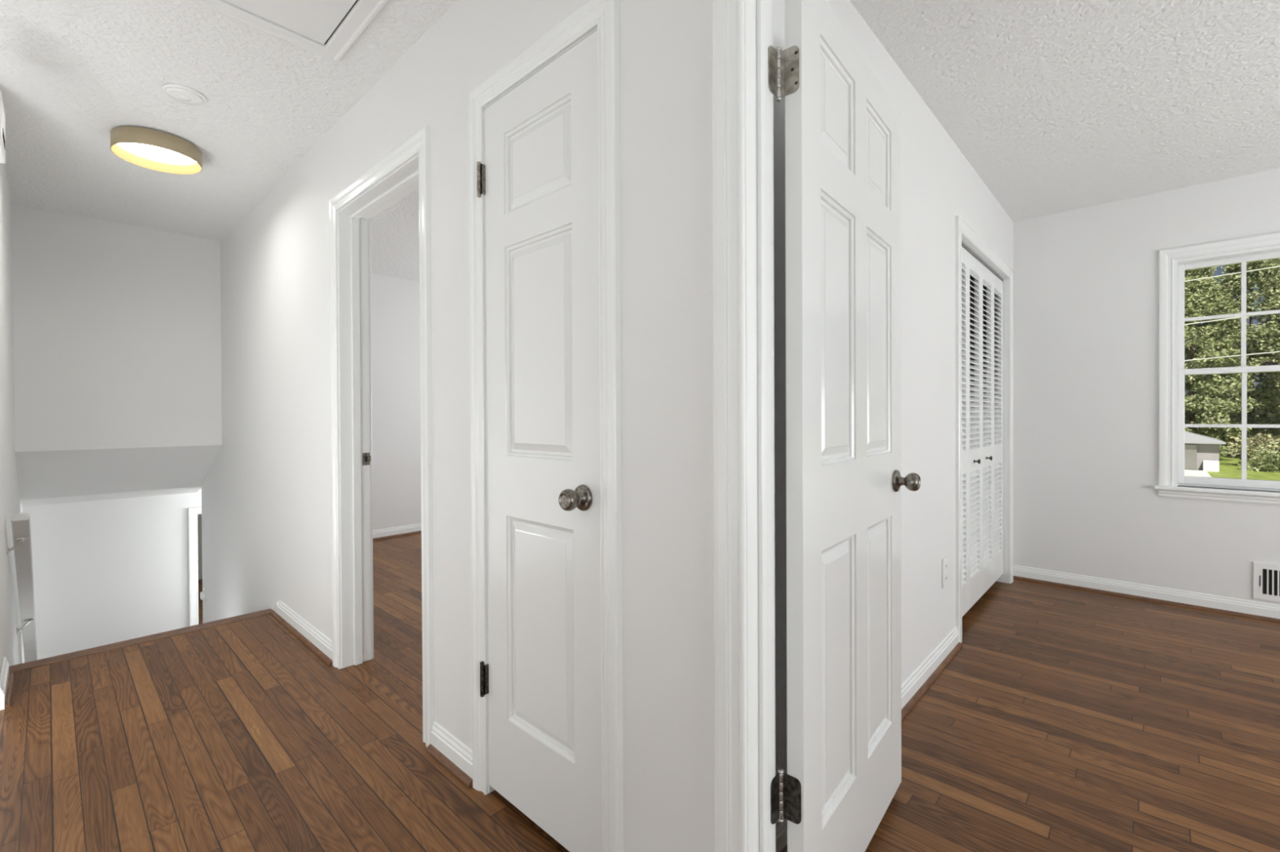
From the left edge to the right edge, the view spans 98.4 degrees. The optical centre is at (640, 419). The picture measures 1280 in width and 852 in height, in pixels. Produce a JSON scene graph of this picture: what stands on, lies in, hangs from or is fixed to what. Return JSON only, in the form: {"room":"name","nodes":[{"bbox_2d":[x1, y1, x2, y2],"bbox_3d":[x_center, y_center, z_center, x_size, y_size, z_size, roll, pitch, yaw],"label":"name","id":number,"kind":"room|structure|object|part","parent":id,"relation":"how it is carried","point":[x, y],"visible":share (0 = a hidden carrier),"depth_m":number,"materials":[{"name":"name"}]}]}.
{"room":"upstairs hallway","nodes":[
{"label":"upstairs hallway","id":0,"kind":"room"},
{"bbox_2d":[0,163,24,678],"bbox_3d":[-3.745,0.794,3.221,3.270,4.245,0.120,0,1,43],"label":"wall","id":1,"kind":"structure","parent":0,"point":[11,646],"depth_m":2.79,"materials":[{"name":"paint"}]},
{"bbox_2d":[0,89,5,163],"bbox_3d":[-2.158,-0.977,1.841,0.230,0.170,0.046,0,1,43],"label":"door chime","id":2,"kind":"object","parent":1,"relation":"attached to","point":[2,130],"visible":1,"depth_m":1.82,"materials":[{"name":"white plastic"}]},
{"bbox_2d":[0,657,14,710],"bbox_3d":[-2.641,1.092,2.301,0.400,0.092,0.030,0,1,43],"label":"baseboard","id":3,"kind":"structure","parent":1,"relation":"attached to","point":[6,680],"depth_m":2.26,"materials":[{"name":"paint"}]},
{"bbox_3d":[-2.636,1.128,2.306,0.400,0.018,0.016,0,1,43],"label":"shoe moulding","id":4,"kind":"part","parent":3,"relation":"part of","materials":[{"name":"brown wood"}]},
{"bbox_2d":[6,512,37,662],"bbox_3d":[-3.815,1.261,3.425,2.450,1.639,0.079,0,1,43],"label":"stair handrail","id":5,"kind":"object","parent":1,"relation":"attached to","point":[20,522],"visible":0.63,"depth_m":3.01,"materials":[{"name":"paint"}]},
{"bbox_2d":[22,488,201,662],"bbox_3d":[-3.759,1.702,5.521,0.120,2.400,3.456,0,1,43],"label":"wall","id":6,"kind":"structure","parent":0,"point":[107,571],"depth_m":4.65,"materials":[{"name":"paint"}]},
{"bbox_2d":[187,506,201,626],"bbox_3d":[-3.807,1.855,5.369,0.017,2.096,0.917,0,1,43],"label":"door frame","id":7,"kind":"structure","parent":6,"relation":"attached to","point":[193,513],"depth_m":5.05,"materials":[{"name":"paint"}]},
{"bbox_2d":[12,204,222,435],"bbox_3d":[-3.569,-0.615,3.831,0.115,1.435,1.036,0,1,43],"label":"wall","id":8,"kind":"structure","parent":0,"point":[117,326],"depth_m":3.73,"materials":[{"name":"paint"}]},
{"bbox_2d":[14,431,222,506],"bbox_3d":[-3.993,0.391,4.235,1.285,0.578,1.096,0,1,43],"label":"ceiling","id":9,"kind":"structure","parent":0,"point":[52,469],"depth_m":3.99,"materials":[{"name":"paint"}]},
{"bbox_2d":[197,514,202,574],"bbox_3d":[-6.064,1.659,7.631,6.130,2.480,3.500,0,1,43],"label":"wall","id":10,"kind":"structure","parent":0,"point":[199,516],"depth_m":9.95,"materials":[{"name":"paint"}]},
{"bbox_2d":[198,573,202,579],"bbox_3d":[-8.225,2.852,9.652,0.015,0.090,3.300,0,1,43],"label":"baseboard","id":11,"kind":"structure","parent":10,"relation":"attached to","point":[200,576],"depth_m":9.95,"materials":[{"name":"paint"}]},
{"bbox_2d":[198,579,202,624],"bbox_3d":[-5.116,2.951,6.765,9.300,0.100,3.500,0,1,43],"label":"floor","id":12,"kind":"structure","parent":0,"point":[200,581],"depth_m":8.64,"materials":[{"name":"brown wood"}]},
{"bbox_2d":[370,272,421,530],"bbox_3d":[-2.005,-0.120,5.691,0.115,2.465,3.590,0,1,43],"label":"wall","id":13,"kind":"structure","parent":0,"point":[394,301],"depth_m":5.25,"materials":[{"name":"paint"}]},
{"bbox_2d":[372,523,421,540],"bbox_3d":[-2.014,1.068,5.576,0.030,0.092,3.390,0,1,43],"label":"baseboard","id":14,"kind":"structure","parent":13,"relation":"attached to","point":[391,532],"depth_m":5.25,"materials":[{"name":"paint"}]},
{"bbox_3d":[-2.009,1.104,5.571,0.016,0.018,3.390,0,1,43],"label":"shoe moulding","id":15,"kind":"part","parent":14,"relation":"part of","materials":[{"name":"brown wood"}]},
{"bbox_2d":[201,0,715,851],"bbox_3d":[-0.445,0.788,1.726,9.000,4.245,0.110,0,1,43],"label":"wall","id":16,"kind":"structure","parent":0,"point":[266,492],"depth_m":1.71,"materials":[{"name":"paint"}]},
{"bbox_2d":[200,589,206,601],"bbox_3d":[-3.692,1.487,4.652,0.100,0.100,0.034,0,1,43],"label":"thermostat","id":17,"kind":"object","parent":16,"relation":"attached to","point":[202,594],"visible":1,"depth_m":4.63,"materials":[{"name":"white plastic"}]},
{"bbox_3d":[-3.684,1.487,4.661,0.100,0.100,0.009,0,1,43],"label":"plate","id":18,"kind":"part","parent":17,"relation":"part of","materials":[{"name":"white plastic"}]},
{"bbox_2d":[362,453,370,465],"bbox_3d":[-1.279,0.186,2.573,0.006,0.058,0.035,0,1,43],"label":"strike plate","id":19,"kind":"object","parent":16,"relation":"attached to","point":[366,456],"visible":1,"depth_m":2.57,"materials":[{"name":"grey metal"}]},
{"bbox_2d":[269,600,472,787],"bbox_3d":[-0.154,1.086,1.363,5.440,0.092,0.030,0,1,43],"label":"baseboard","id":20,"kind":"structure","parent":16,"relation":"attached to","point":[454,755],"depth_m":1.88,"materials":[{"name":"paint"}]},
{"bbox_3d":[-2.115,1.120,3.176,0.090,0.018,0.016,0,1,43],"label":"shoe moulding","id":21,"kind":"part","parent":20,"relation":"part of","materials":[{"name":"brown wood"}]},
{"bbox_2d":[328,125,434,746],"bbox_3d":[-1.016,0.065,2.262,0.953,2.131,0.167,0,1,43],"label":"door frame","id":22,"kind":"structure","parent":16,"relation":"attached to","point":[353,219],"depth_m":2.50,"materials":[{"name":"paint"}]},
{"bbox_2d":[476,30,601,851],"bbox_3d":[-0.295,0.089,1.483,0.518,2.030,0.099,0,1,43],"label":"door","id":23,"kind":"structure","parent":16,"relation":"in","point":[538,179],"depth_m":1.47,"materials":[{"name":"paint"}]},
{"bbox_3d":[-0.272,-0.702,1.496,0.298,0.232,0.035,0,1,43],"label":"raised panel","id":24,"kind":"part","parent":23,"relation":"part of","materials":[{"name":"paint"}]},
{"bbox_3d":[-0.270,-0.193,1.499,0.298,0.598,0.035,0,1,43],"label":"raised panel","id":25,"kind":"part","parent":23,"relation":"part of","materials":[{"name":"paint"}]},
{"bbox_3d":[-0.266,0.574,1.504,0.298,0.591,0.035,0,1,43],"label":"raised panel","id":26,"kind":"part","parent":23,"relation":"part of","materials":[{"name":"paint"}]},
{"bbox_2d":[467,0,623,851],"bbox_3d":[-0.248,0.067,1.522,0.639,2.129,0.128,0,1,43],"label":"door frame","id":27,"kind":"structure","parent":16,"relation":"attached to","point":[602,15],"depth_m":1.30,"materials":[{"name":"paint"}]},
{"bbox_2d":[711,0,775,851],"bbox_3d":[0.501,0.073,0.823,0.874,2.119,0.122,0,1,43],"label":"door frame","id":28,"kind":"structure","parent":16,"relation":"attached to","point":[727,15],"depth_m":1.06,"materials":[{"name":"paint"}]},
{"bbox_2d":[768,0,920,851],"bbox_3d":[0.527,0.095,1.379,0.163,2.012,0.770,0,0,39],"label":"door","id":29,"kind":"structure","parent":16,"relation":"in","point":[844,480],"depth_m":1.27,"materials":[{"name":"paint"}]},
{"bbox_3d":[0.438,-0.706,1.270,0.035,0.228,0.222,0,0,39],"label":"raised panel","id":30,"kind":"part","parent":29,"relation":"part of","materials":[{"name":"paint"}]},
{"bbox_3d":[0.440,-0.196,1.273,0.035,0.592,0.222,0,0,39],"label":"raised panel","id":31,"kind":"part","parent":29,"relation":"part of","materials":[{"name":"paint"}]},
{"bbox_3d":[0.444,0.581,1.278,0.035,0.598,0.222,0,0,39],"label":"raised panel","id":32,"kind":"part","parent":29,"relation":"part of","materials":[{"name":"paint"}]},
{"bbox_3d":[0.634,-0.709,1.509,0.035,0.228,0.222,0,0,39],"label":"raised panel","id":33,"kind":"part","parent":29,"relation":"part of","materials":[{"name":"paint"}]},
{"bbox_3d":[0.636,-0.199,1.513,0.035,0.592,0.222,0,0,39],"label":"raised panel","id":34,"kind":"part","parent":29,"relation":"part of","materials":[{"name":"paint"}]},
{"bbox_3d":[0.640,0.578,1.518,0.035,0.598,0.222,0,0,39],"label":"raised panel","id":35,"kind":"part","parent":29,"relation":"part of","materials":[{"name":"paint"}]},
{"bbox_2d":[0,533,1279,851],"bbox_3d":[0.080,1.228,1.850,8.400,0.200,6.700,0,1,43],"label":"floor","id":36,"kind":"structure","parent":0,"point":[1063,719],"depth_m":1.91,"materials":[{"name":"brown wood"}]},
{"bbox_2d":[8,608,271,672],"bbox_3d":[-2.517,1.144,2.873,0.107,0.027,1.034,0,1,43],"label":"trim","id":37,"kind":"structure","parent":36,"relation":"attached to","point":[50,660],"depth_m":2.79,"materials":[{"name":"brown wood"}]},
{"bbox_2d":[0,0,1279,281],"bbox_3d":[0.086,-1.412,1.816,8.550,0.150,6.800,0,1,43],"label":"ceiling","id":38,"kind":"structure","parent":0,"point":[1056,106],"depth_m":2.28,"materials":[{"name":"white paint"}]},
{"bbox_2d":[110,126,202,174],"bbox_3d":[-2.323,-1.289,2.655,0.332,0.084,0.332,0,1,43],"label":"ceiling light","id":39,"kind":"object","parent":38,"relation":"attached to","point":[146,148],"visible":1,"depth_m":2.64,"materials":[{"name":"gold plastic"}]},
{"bbox_2d":[116,142,195,164],"bbox_3d":[-2.323,-1.298,2.655,0.316,0.018,0.316,0,1,43],"label":"diffuser","id":40,"kind":"object","parent":39,"relation":"attached to","point":[148,154],"depth_m":2.68,"materials":[{"name":"white"}]},
{"bbox_2d":[162,83,206,105],"bbox_3d":[-1.865,-1.320,2.258,0.140,0.022,0.140,0,1,43],"label":"smoke detector","id":41,"kind":"object","parent":38,"relation":"attached to","point":[185,95],"visible":1,"depth_m":2.24,"materials":[{"name":"white plastic"}]},
{"bbox_2d":[188,0,387,63],"bbox_3d":[-1.107,-1.320,1.495,0.774,0.020,0.778,0,1,43],"label":"attic hatch","id":42,"kind":"object","parent":38,"relation":"attached to","point":[326,29],"visible":1,"depth_m":1.82,"materials":[{"name":"paint"}]},
{"bbox_3d":[-1.109,-1.326,1.493,0.655,0.006,0.657,0,1,43],"label":"hatch panel","id":43,"kind":"part","parent":42,"relation":"part of","materials":[{"name":"paint"}]},
{"bbox_2d":[773,0,1013,775],"bbox_3d":[1.331,-0.115,2.564,0.110,2.465,3.550,0,1,43],"label":"wall","id":44,"kind":"structure","parent":0,"point":[939,184],"depth_m":2.31,"materials":[{"name":"paint"}]},
{"bbox_2d":[775,626,962,851],"bbox_3d":[0.879,1.077,1.976,0.030,0.092,2.014,0,1,43],"label":"baseboard","id":45,"kind":"structure","parent":44,"relation":"attached to","point":[918,682],"depth_m":2.29,"materials":[{"name":"paint"}]},
{"bbox_2d":[942,555,947,588],"bbox_3d":[1.413,0.712,2.565,0.010,0.136,0.076,0,1,43],"label":"wall outlet","id":46,"kind":"object","parent":44,"relation":"attached to","point":[944,561],"visible":1,"depth_m":2.55,"materials":[{"name":"white plastic"}]},
{"bbox_2d":[961,246,1003,617],"bbox_3d":[2.007,0.066,3.253,0.059,1.968,1.270,0,1,43],"label":"door","id":47,"kind":"structure","parent":44,"relation":"in","point":[982,433],"depth_m":3.24,"materials":[{"name":"paint"}]},
{"bbox_3d":[1.671,0.070,2.914,0.028,1.968,0.316,0,1,43],"label":"louvred panel","id":48,"kind":"part","parent":47,"relation":"part of","materials":[{"name":"paint"}]},
{"bbox_3d":[1.888,0.067,3.147,0.028,1.968,0.316,0,1,43],"label":"louvred panel","id":49,"kind":"part","parent":47,"relation":"part of","materials":[{"name":"paint"}]},
{"bbox_3d":[2.104,0.065,3.380,0.028,1.968,0.316,0,1,43],"label":"louvred panel","id":50,"kind":"part","parent":47,"relation":"part of","materials":[{"name":"paint"}]},
{"bbox_3d":[2.321,0.062,3.613,0.028,1.968,0.316,0,1,43],"label":"louvred panel","id":51,"kind":"part","parent":47,"relation":"part of","materials":[{"name":"paint"}]},
{"bbox_2d":[955,215,1013,643],"bbox_3d":[1.995,0.054,3.266,0.127,2.111,1.412,0,1,43],"label":"door frame","id":52,"kind":"structure","parent":44,"relation":"attached to","point":[962,228],"depth_m":3.51,"materials":[{"name":"paint"}]},
{"bbox_2d":[961,242,1003,281],"bbox_3d":[1.991,-0.928,3.259,0.036,0.013,1.260,0,1,43],"label":"track","id":53,"kind":"object","parent":52,"relation":"attached to","point":[963,246],"visible":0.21,"depth_m":3.25,"materials":[{"name":"grey metal"}]},
{"bbox_2d":[969,275,986,413],"bbox_3d":[1.664,-0.123,3.572,0.775,2.465,1.600,0,1,43],"label":"wall","id":54,"kind":"structure","parent":0,"point":[971,283],"depth_m":3.89,"materials":[{"name":"grey paint"}]},
{"bbox_2d":[1013,168,1279,604],"bbox_3d":[3.948,-0.128,2.651,3.825,2.465,0.140,0,1,43],"label":"wall","id":55,"kind":"structure","parent":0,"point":[1086,502],"depth_m":3.47,"materials":[{"name":"paint"}]},
{"bbox_2d":[1013,564,1279,622],"bbox_3d":[3.899,1.059,2.592,3.614,0.092,0.030,0,1,43],"label":"baseboard","id":56,"kind":"structure","parent":55,"relation":"attached to","point":[1203,602],"depth_m":3.34,"materials":[{"name":"paint"}]},
{"bbox_2d":[1154,232,1279,505],"bbox_3d":[3.500,-0.271,3.032,0.996,1.480,0.180,0,1,43],"label":"window","id":57,"kind":"structure","parent":55,"relation":"attached to","point":[1172,263],"depth_m":3.27,"materials":[{"name":"paint"}]},
{"bbox_3d":[3.477,0.410,3.009,0.996,0.022,0.105,0,1,43],"label":"sill","id":58,"kind":"part","parent":57,"relation":"part of","materials":[{"name":"paint"}]},
{"bbox_3d":[3.537,-0.596,3.072,0.792,0.665,0.033,0,1,43],"label":"sash","id":59,"kind":"part","parent":57,"relation":"part of","materials":[{"name":"paint"}]},
{"bbox_3d":[3.516,0.045,3.049,0.792,0.684,0.033,0,1,43],"label":"sash","id":60,"kind":"part","parent":57,"relation":"part of","materials":[{"name":"paint"}]},
{"bbox_2d":[1253,561,1279,602],"bbox_3d":[3.513,0.895,2.959,0.310,0.200,0.016,0,1,43],"label":"wall vent","id":61,"kind":"object","parent":55,"relation":"attached to","point":[1266,577],"visible":1,"depth_m":3.03,"materials":[{"name":"white plastic"}]},
{"label":"outside","id":62,"kind":"structure","parent":0,"visible":0},
{"bbox_2d":[1207,435,1279,480],"bbox_3d":[56.080,3.691,60.361,180.000,0.200,155.280,0,1,43],"label":"ground","id":63,"kind":"structure","parent":62,"point":[1228,468],"depth_m":39.36,"materials":[{"name":"green plant"}]},
{"bbox_2d":[1184,470,1211,477],"bbox_3d":[35.245,3.792,40.325,8.750,0.050,7.000,0,1,43],"label":"driveway","id":64,"kind":"structure","parent":63,"relation":"on","point":[1187,473],"depth_m":37.98,"materials":[{"name":"white concrete"}]},
{"bbox_2d":[1184,431,1226,471],"bbox_3d":[40.352,2.034,45.526,10.350,3.450,7.600,0,1,43],"label":"neighbouring house","id":65,"kind":"structure","parent":63,"relation":"on","point":[1198,448],"depth_m":40.54,"materials":[{"name":"grey"}]},
{"bbox_3d":[39.856,2.837,41.504,2.700,1.900,0.180,0,1,43],"label":"garage door","id":66,"kind":"part","parent":65,"relation":"part of","materials":[{"name":"grey metal"}]},
{"bbox_2d":[1202,460,1219,471],"bbox_3d":[41.198,3.406,39.908,0.800,0.770,0.500,0,1,43],"label":"block","id":67,"kind":"object","parent":63,"relation":"on","point":[1208,465],"visible":0.92,"depth_m":39.73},
{"bbox_2d":[1184,266,1239,437],"bbox_3d":[63.777,-8.821,65.227,9.523,24.687,9.525,0,1,43],"label":"tree","id":68,"kind":"object","parent":63,"relation":"on","point":[1208,272],"visible":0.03,"depth_m":62.98,"materials":[{"name":"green plant"}]},
{"bbox_2d":[1184,275,1259,457],"bbox_3d":[49.616,-4.608,49.350,7.467,16.598,7.815,0,0,-14],"label":"tree","id":69,"kind":"object","parent":63,"relation":"on","point":[1197,290],"visible":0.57,"depth_m":47.60,"materials":[{"name":"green plant"}]},
{"bbox_2d":[1195,257,1279,454],"bbox_3d":[59.713,-6.620,53.692,8.346,20.473,8.529,0,1,43],"label":"tree","id":70,"kind":"object","parent":63,"relation":"on","point":[1266,337],"visible":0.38,"depth_m":52.24,"materials":[{"name":"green plant"}]},
{"bbox_2d":[1225,429,1279,467],"bbox_3d":[53.464,2.408,37.734,18.552,3.971,4.622,0,1,43],"label":"undergrowth","id":71,"kind":"object","parent":63,"relation":"on","point":[1258,436],"visible":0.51,"depth_m":43.39,"materials":[{"name":"green plant"}]},
{"bbox_2d":[1237,440,1279,472],"bbox_3d":[45.796,2.989,39.755,3.775,2.719,4.138,0,0,3],"label":"shrub","id":72,"kind":"object","parent":63,"relation":"on","point":[1272,455],"visible":0.96,"depth_m":39.71,"materials":[{"name":"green plant"}]},
{"bbox_2d":[1246,270,1279,422],"bbox_3d":[70.935,-8.702,58.425,9.541,24.470,9.633,0,1,43],"label":"tree","id":73,"kind":"object","parent":63,"relation":"on","point":[1260,291],"visible":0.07,"depth_m":60.05,"materials":[{"name":"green plant"}]},
{"bbox_2d":[1271,317,1279,410],"bbox_3d":[55.819,-4.652,43.828,7.982,16.698,7.882,0,0,4],"label":"tree","id":74,"kind":"object","parent":63,"relation":"on","point":[1277,380],"visible":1,"depth_m":46.90,"materials":[{"name":"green plant"}]},
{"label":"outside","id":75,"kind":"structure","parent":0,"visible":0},
{"bbox_2d":[1184,266,1279,282],"bbox_3d":[14.010,-3.701,14.244,28.001,1.517,0.026,0,1,43],"label":"overhead cable","id":76,"kind":"object","parent":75,"point":[1276,266],"visible":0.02,"depth_m":13.69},
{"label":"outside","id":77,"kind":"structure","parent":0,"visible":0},
{"bbox_2d":[1184,315,1251,324],"bbox_3d":[14.015,-2.587,14.251,28.002,2.032,0.026,0,1,43],"label":"overhead cable","id":78,"kind":"object","parent":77,"point":[1249,316],"visible":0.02,"depth_m":13.88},
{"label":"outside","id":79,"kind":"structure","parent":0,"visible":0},
{"bbox_2d":[1184,351,1279,361],"bbox_3d":[14.020,-1.658,14.257,28.001,1.740,0.026,0,1,43],"label":"overhead cable","id":80,"kind":"object","parent":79,"point":[1278,351],"visible":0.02,"depth_m":13.69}
]}

